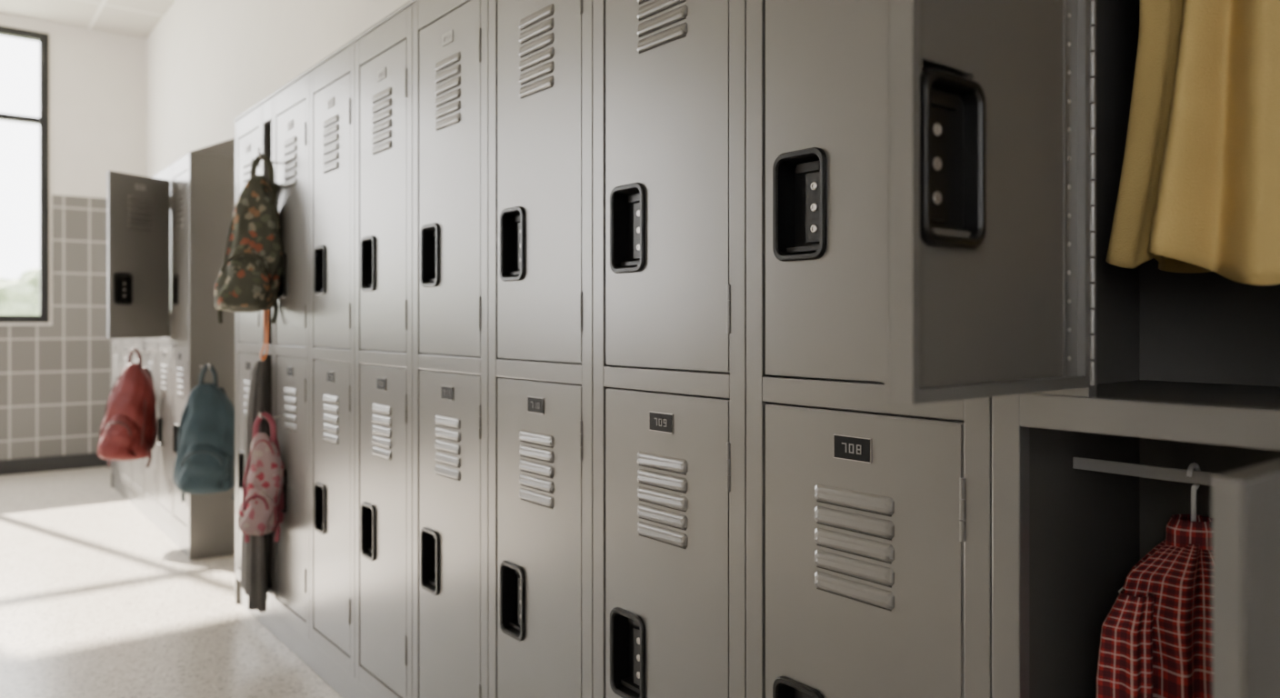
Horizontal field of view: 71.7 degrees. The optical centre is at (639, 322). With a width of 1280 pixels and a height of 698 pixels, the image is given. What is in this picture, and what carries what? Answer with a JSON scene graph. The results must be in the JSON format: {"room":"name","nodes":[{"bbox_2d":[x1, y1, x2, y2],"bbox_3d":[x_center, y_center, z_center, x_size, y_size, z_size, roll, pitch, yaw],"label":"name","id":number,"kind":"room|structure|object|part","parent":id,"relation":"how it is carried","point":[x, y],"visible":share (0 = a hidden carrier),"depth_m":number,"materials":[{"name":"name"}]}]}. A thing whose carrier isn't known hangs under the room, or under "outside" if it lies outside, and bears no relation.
{"room":"changing room","nodes":[
{"label":"changing room","id":0,"kind":"room"},
{"bbox_2d":[0,13,146,325],"bbox_3d":[-5.385,-0.565,5.900,3.683,3.330,0.200,0,0,-39],"label":"wall","id":1,"kind":"structure","parent":0,"point":[97,79],"depth_m":6.74,"materials":[{"name":"paint"}]},
{"bbox_2d":[0,25,49,322],"bbox_3d":[-5.451,-1.070,5.751,2.694,2.140,0.070,0,0,-39],"label":"frame","id":2,"kind":"object","parent":1,"relation":"attached to","point":[43,38],"visible":1,"depth_m":6.54,"materials":[{"name":"metal"}]},
{"bbox_2d":[0,452,108,475],"bbox_3d":[-5.314,1.045,5.812,3.683,0.110,0.025,0,0,-39],"label":"baseboard","id":3,"kind":"structure","parent":1,"relation":"attached to","point":[69,462],"depth_m":6.56,"materials":[{"name":"grey"}]},
{"bbox_2d":[0,194,110,459],"bbox_3d":[-5.319,0.020,5.817,3.683,1.940,0.012,0,0,-39],"label":"tile wainscot","id":4,"kind":"structure","parent":1,"relation":"attached to","point":[55,378],"depth_m":6.63,"materials":[{"name":"grey tile"}]},
{"bbox_2d":[0,0,175,39],"bbox_3d":[-1.935,-2.290,1.571,4.083,0.120,11.270,0,0,-39],"label":"ceiling","id":5,"kind":"structure","parent":0,"point":[135,18],"depth_m":6.38,"materials":[{"name":"white paint"}]},
{"bbox_2d":[0,466,342,697],"bbox_3d":[-1.935,1.160,1.571,4.083,0.120,11.270,0,0,-39],"label":"floor","id":6,"kind":"structure","parent":0,"point":[96,601],"depth_m":3.37,"materials":[{"name":"stone"}]},
{"bbox_2d":[107,138,234,560],"bbox_3d":[-2.769,0.069,5.030,0.669,2.062,2.323,0,0,-39],"label":"lockers","id":7,"kind":"object","parent":6,"relation":"on","point":[167,231],"visible":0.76,"depth_m":4.22,"materials":[{"name":"metal"}]},
{"bbox_3d":[-3.389,0.533,5.758,0.037,0.834,0.316,0,0,-39],"label":"door","id":8,"kind":"part","parent":7,"relation":"part of","materials":[{"name":"paint"}]},
{"bbox_3d":[-3.151,0.533,5.458,0.037,0.834,0.316,0,0,-39],"label":"door","id":9,"kind":"part","parent":7,"relation":"part of","materials":[{"name":"paint"}]},
{"bbox_2d":[97,347,159,468],"bbox_3d":[-2.645,0.440,4.559,0.269,0.623,0.218,0,0,1],"label":"backpack","id":10,"kind":"object","parent":7,"relation":"attached to","point":[128,432],"visible":1,"depth_m":4.52,"materials":[{"name":"red fabric"}]},
{"bbox_3d":[-2.912,0.533,5.158,0.037,0.834,0.316,0,0,-39],"label":"door","id":11,"kind":"part","parent":7,"relation":"part of","materials":[{"name":"paint"}]},
{"bbox_3d":[-2.427,-0.319,4.295,0.037,0.786,0.316,0,0,24],"label":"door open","id":12,"kind":"part","parent":7,"relation":"part of","materials":[{"name":"paint"}]},
{"bbox_3d":[-2.796,0.106,5.009,0.022,1.788,2.297,0,0,-39],"label":"frame","id":13,"kind":"part","parent":7,"relation":"part of","materials":[{"name":"paint"}]},
{"bbox_3d":[-2.673,0.533,4.859,0.037,0.834,0.316,0,0,-39],"label":"door","id":14,"kind":"part","parent":7,"relation":"part of","materials":[{"name":"paint"}]},
{"bbox_3d":[-2.434,0.533,4.559,0.037,0.834,0.316,0,0,-39],"label":"door","id":15,"kind":"part","parent":7,"relation":"part of","materials":[{"name":"paint"}]},
{"bbox_3d":[-2.195,-0.319,4.259,0.037,0.786,0.316,0,0,-39],"label":"door","id":16,"kind":"part","parent":7,"relation":"part of","materials":[{"name":"paint"}]},
{"bbox_3d":[-2.195,0.533,4.259,0.037,0.834,0.316,0,0,-39],"label":"door","id":17,"kind":"part","parent":7,"relation":"part of","materials":[{"name":"paint"}]},
{"bbox_2d":[172,363,234,502],"bbox_3d":[-1.950,0.494,3.974,0.275,0.622,0.258,0,0,10],"label":"backpack","id":18,"kind":"object","parent":7,"relation":"attached to","point":[205,460],"visible":0.93,"depth_m":3.92,"materials":[{"name":"teal fabric"}]},
{"bbox_2d":[233,0,1279,697],"bbox_3d":[-0.331,0.151,1.951,0.695,1.898,3.960,0,0,-39],"label":"lockers","id":19,"kind":"object","parent":6,"relation":"on","point":[616,348],"visible":0.9,"depth_m":1.29,"materials":[{"name":"metal"}]},
{"bbox_2d":[213,152,283,323],"bbox_3d":[-1.318,-0.286,2.986,0.233,0.580,0.181,0,0,-11],"label":"backpack","id":20,"kind":"object","parent":19,"relation":"attached to","point":[249,279],"visible":1,"depth_m":2.95,"materials":[{"name":"fabric"}]},
{"bbox_3d":[-1.461,0.533,3.338,0.037,0.834,0.285,0,0,-39],"label":"door","id":21,"kind":"part","parent":19,"relation":"part of","materials":[{"name":"paint"}]},
{"bbox_3d":[-1.461,-0.319,3.338,0.037,0.786,0.285,0,0,-39],"label":"door","id":22,"kind":"part","parent":19,"relation":"part of","materials":[{"name":"paint"}]},
{"bbox_2d":[240,360,268,612],"bbox_3d":[-1.338,0.563,3.098,0.089,0.856,0.162,0,0,-39],"label":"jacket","id":23,"kind":"object","parent":19,"relation":"hanging from","point":[254,579],"visible":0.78,"depth_m":3.07,"materials":[{"name":"fabric"}]},
{"bbox_2d":[237,411,285,542],"bbox_3d":[-1.267,0.518,2.961,0.148,0.439,0.105,0,0,-4],"label":"backpack","id":24,"kind":"object","parent":19,"relation":"attached to","point":[259,512],"visible":0.99,"depth_m":2.95,"materials":[{"name":"fabric"}]},
{"bbox_2d":[260,309,269,360],"bbox_3d":[-1.315,0.018,3.107,0.052,0.237,0.014,0,0,33],"label":"strap","id":25,"kind":"object","parent":19,"relation":"hanging from","point":[263,358],"visible":0.8,"depth_m":3.10,"materials":[{"name":"orange fabric"}]},
{"bbox_3d":[-1.148,-0.319,2.945,0.037,0.786,0.316,0,0,-39],"label":"door","id":26,"kind":"part","parent":19,"relation":"part of","materials":[{"name":"paint"}]},
{"bbox_3d":[-1.148,0.533,2.945,0.037,0.834,0.316,0,0,-39],"label":"door","id":27,"kind":"part","parent":19,"relation":"part of","materials":[{"name":"paint"}]},
{"bbox_3d":[-0.909,-0.319,2.646,0.037,0.786,0.316,0,0,-39],"label":"door","id":28,"kind":"part","parent":19,"relation":"part of","materials":[{"name":"paint"}]},
{"bbox_3d":[-0.909,0.533,2.646,0.037,0.834,0.316,0,0,-39],"label":"door","id":29,"kind":"part","parent":19,"relation":"part of","materials":[{"name":"paint"}]},
{"bbox_3d":[-0.670,-0.319,2.346,0.037,0.786,0.316,0,0,-39],"label":"door","id":30,"kind":"part","parent":19,"relation":"part of","materials":[{"name":"paint"}]},
{"bbox_3d":[-0.670,0.533,2.346,0.037,0.834,0.316,0,0,-39],"label":"door","id":31,"kind":"part","parent":19,"relation":"part of","materials":[{"name":"paint"}]},
{"bbox_3d":[-0.432,-0.319,2.046,0.037,0.786,0.316,0,0,-39],"label":"door","id":32,"kind":"part","parent":19,"relation":"part of","materials":[{"name":"paint"}]},
{"bbox_3d":[-0.432,0.533,2.046,0.037,0.834,0.316,0,0,-39],"label":"door","id":33,"kind":"part","parent":19,"relation":"part of","materials":[{"name":"paint"}]},
{"bbox_3d":[-0.193,-0.319,1.747,0.037,0.786,0.316,0,0,-39],"label":"door","id":34,"kind":"part","parent":19,"relation":"part of","materials":[{"name":"paint"}]},
{"bbox_3d":[-0.193,0.533,1.747,0.037,0.834,0.316,0,0,-39],"label":"door","id":35,"kind":"part","parent":19,"relation":"part of","materials":[{"name":"paint"}]},
{"bbox_3d":[0.046,-0.319,1.447,0.037,0.786,0.316,0,0,-39],"label":"door","id":36,"kind":"part","parent":19,"relation":"part of","materials":[{"name":"paint"}]},
{"bbox_3d":[0.046,0.533,1.447,0.037,0.834,0.316,0,0,-39],"label":"door","id":37,"kind":"part","parent":19,"relation":"part of","materials":[{"name":"paint"}]},
{"bbox_3d":[0.285,-0.319,1.147,0.037,0.786,0.316,0,0,-39],"label":"door","id":38,"kind":"part","parent":19,"relation":"part of","materials":[{"name":"paint"}]},
{"bbox_3d":[0.285,0.533,1.147,0.037,0.834,0.316,0,0,-39],"label":"door","id":39,"kind":"part","parent":19,"relation":"part of","materials":[{"name":"paint"}]},
{"bbox_3d":[0.329,-0.323,0.822,0.311,0.778,0.036,0,0,-39],"label":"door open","id":40,"kind":"part","parent":19,"relation":"part of","materials":[{"name":"paint"}]},
{"bbox_3d":[0.445,-0.322,0.938,0.024,0.798,0.082,0,0,-39],"label":"hinge post","id":41,"kind":"part","parent":19,"relation":"part of","materials":[{"name":"metal"}]},
{"bbox_2d":[1072,456,1221,486],"bbox_3d":[0.656,0.174,0.957,0.006,0.014,0.373,0,0,-39],"label":"rail","id":42,"kind":"object","parent":19,"relation":"attached to","point":[1204,478],"visible":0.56,"depth_m":1.04,"materials":[{"name":"grey metal"}]},
{"bbox_2d":[1095,462,1211,697],"bbox_3d":[0.616,0.409,0.995,0.208,0.502,0.104,0,0,7],"label":"plaid shirt","id":43,"kind":"object","parent":42,"relation":"hanging from","point":[1155,639],"visible":0.68,"depth_m":0.98,"materials":[{"name":"red fabric"}]},
{"bbox_3d":[0.478,0.522,0.632,0.316,0.856,0.037,0,0,-38],"label":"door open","id":44,"kind":"part","parent":19,"relation":"part of","materials":[{"name":"paint"}]},
{"bbox_2d":[146,0,409,177],"bbox_3d":[-0.417,-0.565,2.781,0.200,3.330,11.270,0,0,-39],"label":"wall","id":45,"kind":"structure","parent":0,"point":[209,62],"depth_m":5.07,"materials":[{"name":"paint"}]},
{"label":"outside","id":46,"kind":"structure","parent":0,"visible":0},
{"bbox_3d":[-23.636,1.500,31.142,80.000,0.200,61.830,0,0,-39],"label":"ground","id":47,"kind":"structure","parent":46,"visible":0},
{"bbox_2d":[0,268,39,315],"bbox_3d":[-15.734,0.004,22.285,3.328,2.809,2.350,0,0,-39],"label":"tree","id":48,"kind":"object","parent":47,"relation":"on","point":[19,296],"visible":0.28,"depth_m":21.61,"materials":[{"name":"green plant"}]},
{"bbox_3d":[0.621,-0.682,0.929,0.014,0.014,0.373,0,0,-39],"label":"rail","id":49,"kind":"object","parent":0,"visible":0},
{"bbox_2d":[1105,0,1279,285],"bbox_3d":[0.634,-0.355,0.907,0.204,0.683,0.289,0,0,-39],"label":"coat","id":50,"kind":"object","parent":49,"relation":"hanging from","point":[1199,188],"visible":1,"depth_m":0.90,"materials":[{"name":"fabric"}]}
]}

